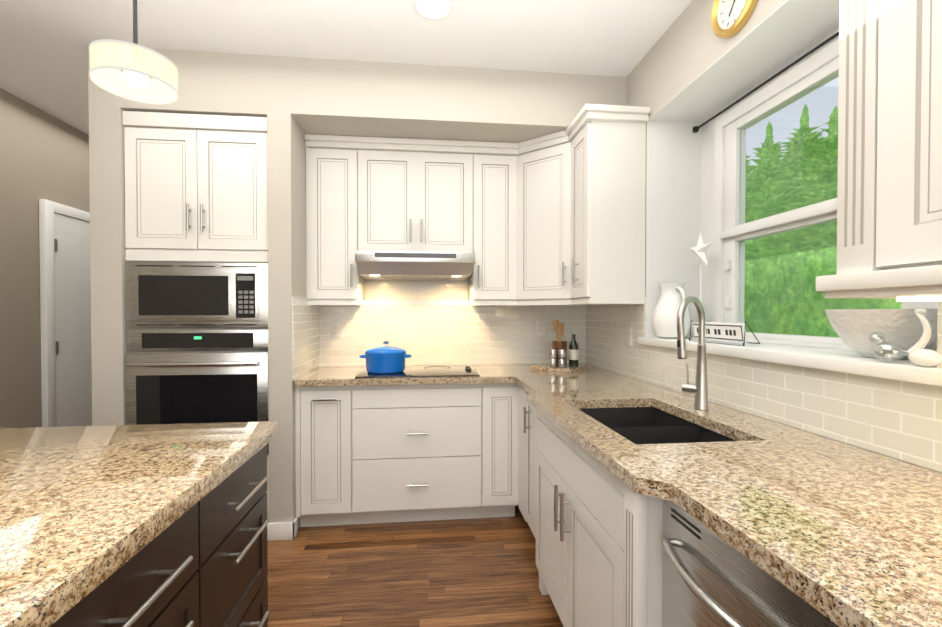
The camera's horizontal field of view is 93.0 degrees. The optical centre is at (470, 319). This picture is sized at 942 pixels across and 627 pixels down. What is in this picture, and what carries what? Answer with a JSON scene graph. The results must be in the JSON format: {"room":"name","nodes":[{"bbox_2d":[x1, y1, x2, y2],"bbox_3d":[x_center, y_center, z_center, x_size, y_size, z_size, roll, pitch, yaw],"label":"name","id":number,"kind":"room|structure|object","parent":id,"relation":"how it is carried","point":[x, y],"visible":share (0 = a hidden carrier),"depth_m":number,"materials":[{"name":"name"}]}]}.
{"room":"kitchen","nodes":[
{"label":"kitchen","id":0,"kind":"room"},
{"bbox_2d":[0,88,89,427],"bbox_3d":[-2.889,-0.090,0.760,0.150,2.760,7.500,0,1,-6],"label":"wall","id":1,"kind":"structure","parent":0,"point":[44,155],"depth_m":3.08,"materials":[{"name":"beige paint"}]},
{"bbox_2d":[39,199,91,426],"bbox_3d":[-3.065,0.196,3.536,0.097,2.115,0.680,0,1,-6],"label":"hall door","id":2,"kind":"structure","parent":1,"relation":"in","point":[65,320],"depth_m":3.37,"materials":[{"name":"white wood"}]},
{"bbox_2d":[88,45,318,528],"bbox_3d":[-1.672,-0.127,3.578,1.060,2.760,2.160,0,1,-6],"label":"wall","id":3,"kind":"structure","parent":0,"point":[226,84],"depth_m":2.51,"materials":[{"name":"beige paint"}]},
{"bbox_2d":[267,518,297,540],"bbox_3d":[-1.539,1.217,2.532,1.054,0.100,0.044,0,1,-6],"label":"baseboard","id":4,"kind":"structure","parent":3,"relation":"attached to","point":[282,531],"depth_m":2.55,"materials":[{"name":"white wood"}]},
{"bbox_2d":[292,296,319,379],"bbox_3d":[-1.060,-0.056,2.889,0.006,0.804,0.645,0,1,-6],"label":"backsplash","id":5,"kind":"structure","parent":3,"relation":"attached to","point":[305,318],"depth_m":2.81,"materials":[{"name":"beige tile"}]},
{"bbox_2d":[0,0,692,134],"bbox_3d":[-0.643,-1.523,0.985,4.670,0.100,7.800,0,1,-6],"label":"ceiling","id":6,"kind":"structure","parent":0,"point":[44,44],"depth_m":2.33,"materials":[{"name":"white paint"}]},
{"bbox_2d":[89,0,177,103],"bbox_3d":[-1.069,-1.108,1.421,0.227,0.739,0.227,0,1,-6],"label":"pendant light","id":7,"kind":"object","parent":6,"relation":"hanging from","point":[135,62],"visible":1,"depth_m":1.40,"materials":[{"name":"white fabric shade"},{"name":"dark metal"},{"name":"frosted white diffuser"}]},
{"bbox_2d":[412,0,454,20],"bbox_3d":[-0.177,-1.483,2.118,0.200,0.007,0.200,0,1,-6],"label":"recessed light","id":8,"kind":"object","parent":6,"relation":"in","point":[435,10],"visible":1,"depth_m":2.13,"materials":[{"name":"white glass"}]},
{"bbox_2d":[267,505,563,626],"bbox_3d":[-0.643,1.337,1.024,4.670,0.100,7.800,0,1,-6],"label":"floor","id":9,"kind":"structure","parent":0,"point":[478,572],"depth_m":2.21,"materials":[{"name":"brown wood"}]},
{"bbox_2d":[44,433,277,626],"bbox_3d":[-1.353,0.853,0.759,1.562,0.874,1.440,0,1,-6],"label":"kitchen island","id":10,"kind":"object","parent":9,"relation":"on","point":[207,567],"depth_m":1.07,"materials":[{"name":"black wood"}]},
{"bbox_2d":[0,421,277,626],"bbox_3d":[-1.375,0.390,0.740,1.576,0.048,1.480,0,1,-6],"label":"island countertop","id":11,"kind":"structure","parent":10,"relation":"on","point":[75,501],"depth_m":0.94,"materials":[{"name":"beige stone"}]},
{"bbox_2d":[122,111,268,519],"bbox_3d":[-1.571,0.054,2.792,0.764,2.418,0.725,0,1,-6],"label":"tall cabinet","id":12,"kind":"object","parent":9,"relation":"on","point":[196,246],"visible":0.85,"depth_m":2.52,"materials":[{"name":"white wood"}]},
{"bbox_2d":[295,386,354,526],"bbox_3d":[-0.903,0.824,2.940,0.323,0.876,0.600,0,1,-6],"label":"base cabinet","id":13,"kind":"object","parent":9,"relation":"on","point":[324,415],"depth_m":2.65,"materials":[{"name":"white wood"}]},
{"bbox_2d":[355,384,482,523],"bbox_3d":[-0.355,0.823,3.000,0.780,0.876,0.600,0,1,-6],"label":"base cabinet","id":14,"kind":"object","parent":9,"relation":"on","point":[370,454],"depth_m":2.71,"materials":[{"name":"white wood"}]},
{"bbox_2d":[483,383,517,517],"bbox_3d":[0.155,0.822,3.055,0.245,0.876,0.600,0,1,-6],"label":"base cabinet","id":15,"kind":"object","parent":9,"relation":"on","point":[500,400],"depth_m":2.76,"materials":[{"name":"white wood"}]},
{"bbox_2d":[294,365,501,386],"bbox_3d":[-0.413,0.366,2.957,1.290,0.038,0.660,0,1,-6],"label":"countertop","id":16,"kind":"structure","parent":15,"relation":"on","point":[321,376],"depth_m":2.68,"materials":[{"name":"stone"}]},
{"bbox_2d":[355,365,479,377],"bbox_3d":[-0.347,0.332,2.962,0.750,0.025,0.515,0,1,-6],"label":"cooktop","id":17,"kind":"object","parent":16,"relation":"in","point":[438,371],"visible":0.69,"depth_m":2.85,"materials":[{"name":"black glass"}]},
{"bbox_2d":[359,341,411,373],"bbox_3d":[-0.550,0.238,2.880,0.334,0.199,0.261,0,1,-6],"label":"pot","id":18,"kind":"object","parent":17,"relation":"on","point":[385,359],"visible":1,"depth_m":2.78,"materials":[{"name":"blue metal"}]},
{"bbox_2d":[517,385,520,510],"bbox_3d":[0.630,0.827,2.705,0.655,0.876,0.196,0,1,-6],"label":"base cabinet","id":19,"kind":"object","parent":9,"relation":"on","point":[519,388],"depth_m":2.73,"materials":[{"name":"white wood"}]},
{"bbox_2d":[521,388,591,532],"bbox_3d":[0.665,0.831,2.379,0.655,0.876,0.461,0,1,-6],"label":"base cabinet","id":20,"kind":"object","parent":9,"relation":"on","point":[540,437],"depth_m":2.39,"materials":[{"name":"white wood"}]},
{"bbox_2d":[490,364,941,626],"bbox_3d":[0.709,0.492,1.557,0.746,0.255,3.690,0,1,-6],"label":"countertop","id":21,"kind":"structure","parent":20,"relation":"on","point":[839,534],"depth_m":1.00,"materials":[{"name":"stone"}]},
{"bbox_2d":[531,363,589,372],"bbox_3d":[0.624,0.331,3.100,0.300,0.025,0.300,1,1,39],"label":"tray","id":22,"kind":"object","parent":21,"relation":"on","point":[567,368],"visible":0.71,"depth_m":3.01,"materials":[{"name":"stone"}]},
{"bbox_2d":[549,349,556,366],"bbox_3d":[0.555,0.260,3.031,0.050,0.116,0.050,0,1,-6],"label":"salt grinder","id":23,"kind":"object","parent":22,"relation":"on","point":[552,354],"visible":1,"depth_m":3.01,"materials":[{"name":"silver metal"}]},
{"bbox_2d":[552,320,566,364],"bbox_3d":[0.616,0.161,3.117,0.100,0.312,0.100,0,1,-6],"label":"utensil crock","id":24,"kind":"object","parent":22,"relation":"on","point":[558,344],"visible":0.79,"depth_m":3.10,"materials":[{"name":"brown wood"}]},
{"bbox_2d":[558,349,565,366],"bbox_3d":[0.613,0.260,3.012,0.050,0.116,0.050,0,1,-6],"label":"pepper grinder","id":25,"kind":"object","parent":22,"relation":"on","point":[561,357],"visible":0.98,"depth_m":2.99,"materials":[{"name":"silver metal"}]},
{"bbox_2d":[569,330,578,365],"bbox_3d":[0.710,0.194,3.087,0.065,0.246,0.065,0,1,-6],"label":"oil bottle","id":26,"kind":"object","parent":22,"relation":"on","point":[573,353],"visible":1,"depth_m":3.06,"materials":[{"name":"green glass"}]},
{"bbox_2d":[677,296,708,409],"bbox_3d":[0.865,0.135,1.778,0.190,0.452,0.176,0,1,-6],"label":"faucet","id":27,"kind":"object","parent":21,"relation":"on","point":[698,389],"visible":0.98,"depth_m":1.79,"materials":[{"name":"silver metal"}]},
{"bbox_2d":[533,457,662,626],"bbox_3d":[0.715,0.979,1.645,0.715,0.600,1.021,0,1,-6],"label":"base cabinet","id":28,"kind":"object","parent":9,"relation":"on","point":[595,526],"depth_m":1.39,"materials":[{"name":"white wood"}]},
{"bbox_2d":[662,499,838,626],"bbox_3d":[0.788,0.855,0.864,0.718,0.868,0.540,0,1,-6],"label":"dishwasher","id":29,"kind":"object","parent":9,"relation":"on","point":[711,578],"visible":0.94,"depth_m":0.88,"materials":[{"name":"silver metal"}]},
{"bbox_2d":[290,57,625,142],"bbox_3d":[-0.070,-1.339,2.982,2.000,0.320,0.660,0,1,-6],"label":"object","id":30,"kind":"structure","parent":0,"point":[362,98],"depth_m":2.66,"materials":[{"name":"beige paint"}]},
{"bbox_2d":[344,363,585,366],"bbox_3d":[0.159,-0.125,3.430,2.550,2.760,0.150,0,1,-6],"label":"wall","id":31,"kind":"structure","parent":0,"point":[437,365],"depth_m":3.31,"materials":[{"name":"beige tile"}]},
{"bbox_2d":[304,130,563,305],"bbox_3d":[-0.071,-0.636,3.002,1.994,1.083,0.633,0,1,-6],"label":"upper cabinet","id":32,"kind":"object","parent":31,"relation":"attached to","point":[556,219],"depth_m":2.94,"materials":[{"name":"white wood"}]},
{"bbox_2d":[355,251,474,280],"bbox_3d":[-0.371,-0.355,3.041,0.747,0.146,0.498,0,1,-6],"label":"range hood","id":33,"kind":"object","parent":32,"relation":"attached to","point":[393,265],"visible":1,"depth_m":2.82,"materials":[{"name":"silver metal"}]},
{"bbox_2d":[320,278,583,366],"bbox_3d":[-0.115,-0.062,3.322,1.980,0.804,0.008,0,1,-6],"label":"backsplash","id":34,"kind":"structure","parent":31,"relation":"attached to","point":[432,334],"depth_m":3.31,"materials":[{"name":"beige tile"}]},
{"bbox_2d":[331,322,341,338],"bbox_3d":[-0.971,0.080,3.223,0.070,0.116,0.008,0,1,-6],"label":"electrical outlet","id":35,"kind":"object","parent":34,"relation":"attached to","point":[335,330],"visible":1,"depth_m":3.22,"materials":[{"name":"white plastic"}]},
{"bbox_2d":[536,320,544,335],"bbox_3d":[0.527,0.065,3.386,0.070,0.116,0.008,0,1,-6],"label":"electrical outlet","id":36,"kind":"object","parent":34,"relation":"attached to","point":[540,327],"visible":1,"depth_m":3.38,"materials":[{"name":"white plastic"}]},
{"bbox_2d":[646,0,839,336],"bbox_3d":[1.270,-0.480,1.824,0.410,1.418,1.605,0,1,-6],"label":"wall","id":37,"kind":"structure","parent":0,"point":[680,189],"depth_m":2.50,"materials":[{"name":"white paint"}]},
{"bbox_2d":[693,31,838,132],"bbox_3d":[1.349,-1.066,1.825,0.024,0.028,1.439,0,1,-6],"label":"curtain rod","id":38,"kind":"object","parent":37,"relation":"attached to","point":[696,129],"visible":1,"depth_m":1.98,"materials":[{"name":"black metal"}]},
{"bbox_2d":[713,38,937,351],"bbox_3d":[1.366,-0.468,1.837,0.116,1.152,1.070,0,1,-6],"label":"window","id":39,"kind":"structure","parent":37,"relation":"attached to","point":[733,231],"depth_m":2.08,"materials":[{"name":"white"}]},
{"bbox_2d":[588,0,941,472],"bbox_3d":[1.288,-0.086,0.460,0.150,2.760,6.000,0,1,-6],"label":"wall","id":40,"kind":"structure","parent":0,"point":[687,48],"depth_m":2.17,"materials":[{"name":"beige paint"}]},
{"bbox_2d":[564,104,650,305],"bbox_3d":[0.773,-0.633,2.730,0.374,1.083,0.570,0,1,-6],"label":"upper cabinet","id":41,"kind":"object","parent":40,"relation":"attached to","point":[605,145],"depth_m":2.51,"materials":[{"name":"white wood"}]},
{"bbox_2d":[711,0,757,38],"bbox_3d":[1.048,-1.273,1.781,0.034,0.260,0.260,0,1,-6],"label":"clock","id":42,"kind":"object","parent":40,"relation":"attached to","point":[729,18],"visible":1,"depth_m":1.80,"materials":[{"name":"gold metal"}]},
{"bbox_2d":[584,296,941,471],"bbox_3d":[1.085,-0.039,1.596,0.008,0.804,3.700,0,1,-6],"label":"backsplash","id":43,"kind":"structure","parent":40,"relation":"attached to","point":[899,420],"depth_m":1.49,"materials":[{"name":"beige tile"}]},
{"bbox_2d":[626,327,632,346],"bbox_3d":[0.957,0.104,2.701,0.008,0.116,0.070,0,1,-6],"label":"electrical outlet","id":44,"kind":"object","parent":43,"relation":"attached to","point":[629,336],"visible":1,"depth_m":2.69,"materials":[{"name":"white plastic"}]},
{"bbox_2d":[638,337,941,385],"bbox_3d":[1.212,0.129,1.818,0.364,0.040,1.520,0,1,-6],"label":"window sill","id":45,"kind":"structure","parent":40,"relation":"attached to","point":[850,362],"depth_m":1.45,"materials":[{"name":"white"}]},
{"bbox_2d":[652,282,690,338],"bbox_3d":[1.081,-0.052,2.400,0.196,0.304,0.238,0,1,-6],"label":"pitcher","id":46,"kind":"object","parent":45,"relation":"on","point":[665,312],"visible":0.88,"depth_m":2.35,"materials":[{"name":"white ceramic"}]},
{"bbox_2d":[690,232,712,338],"bbox_3d":[1.207,-0.180,2.352,0.080,0.563,0.200,0,1,-6],"label":"decor","id":47,"kind":"object","parent":45,"relation":"on","point":[700,249],"visible":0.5,"depth_m":2.34,"materials":[{"name":"white ceramic"}]},
{"bbox_2d":[689,320,759,345],"bbox_3d":[1.123,0.057,2.004,0.077,0.104,0.374,0,1,-6],"label":"sign","id":48,"kind":"object","parent":45,"relation":"on","point":[732,332],"visible":0.83,"depth_m":1.94,"materials":[{"name":"white wood"}]},
{"bbox_2d":[824,309,937,358],"bbox_3d":[1.238,0.042,1.332,0.292,0.145,0.292,0,1,-6],"label":"bowl","id":49,"kind":"object","parent":45,"relation":"on","point":[854,329],"visible":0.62,"depth_m":1.25,"materials":[{"name":"white ceramic"}]},
{"bbox_2d":[869,333,908,361],"bbox_3d":[1.136,0.077,1.204,0.054,0.079,0.117,0,1,-6],"label":"bird","id":50,"kind":"object","parent":45,"relation":"on","point":[887,344],"visible":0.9,"depth_m":1.22},
{"bbox_2d":[907,308,941,366],"bbox_3d":[1.133,0.045,1.115,0.045,0.145,0.074,0,1,-6],"label":"swan","id":51,"kind":"object","parent":45,"relation":"on","point":[919,354],"visible":0.98,"depth_m":1.11,"materials":[{"name":"white ceramic"}]},
{"bbox_2d":[816,0,941,300],"bbox_3d":[1.035,-0.723,0.379,0.362,1.383,1.310,0,1,-6],"label":"upper cabinet","id":52,"kind":"object","parent":40,"relation":"attached to","point":[889,217],"visible":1,"depth_m":0.88,"materials":[{"name":"white wood"}]},
{"label":"outside","id":53,"kind":"structure","parent":0,"visible":0},
{"bbox_3d":[16.369,3.140,2.649,29.400,0.050,35.000,0,1,-6],"label":"lawn","id":54,"kind":"structure","parent":53,"visible":0},
{"bbox_2d":[745,163,753,220],"bbox_3d":[3.497,0.358,5.791,2.368,5.409,2.562,0,1,-6],"label":"tree","id":55,"kind":"object","parent":54,"relation":"on","point":[748,170],"depth_m":5.62,"materials":[{"name":"green plant"}]},
{"bbox_2d":[747,122,788,191],"bbox_3d":[4.974,-0.121,7.462,2.976,6.323,2.989,0,1,-6],"label":"tree","id":56,"kind":"object","parent":54,"relation":"on","point":[769,131],"depth_m":7.34,"materials":[{"name":"green plant"}]},
{"bbox_2d":[745,135,814,260],"bbox_3d":[2.816,0.664,4.276,2.067,4.839,2.083,0,1,-6],"label":"tree","id":57,"kind":"object","parent":54,"relation":"on","point":[752,205],"depth_m":4.16,"materials":[{"name":"green plant"}]},
{"bbox_2d":[776,109,822,240],"bbox_3d":[4.058,0.229,5.568,2.643,5.674,2.597,0,1,-6],"label":"tree","id":58,"kind":"object","parent":54,"relation":"on","point":[801,141],"depth_m":5.45,"materials":[{"name":"green plant"}]},
{"bbox_2d":[782,104,823,159],"bbox_3d":[6.204,-0.489,8.348,3.594,7.036,3.214,0,1,-6],"label":"tree","id":59,"kind":"object","parent":54,"relation":"on","point":[811,133],"depth_m":8.28,"materials":[{"name":"green plant"}]},
{"bbox_2d":[788,105,837,252],"bbox_3d":[3.399,0.559,4.123,2.259,5.052,2.345,0,1,-6],"label":"tree","id":60,"kind":"object","parent":54,"relation":"on","point":[829,152],"depth_m":4.07,"materials":[{"name":"green plant"}]},
{"bbox_2d":[744,246,901,336],"bbox_3d":[2.709,1.307,2.897,0.500,3.590,4.500,0,1,-6],"label":"grass","id":61,"kind":"structure","parent":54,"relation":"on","point":[762,306],"depth_m":3.33,"materials":[{"name":"green plant"}]},
{"bbox_2d":[819,122,829,138],"bbox_3d":[5.484,-0.145,6.593,2.776,6.394,3.140,0,1,-6],"label":"tree","id":62,"kind":"object","parent":54,"relation":"on","point":[826,130],"depth_m":6.55,"materials":[{"name":"green plant"}]}
]}

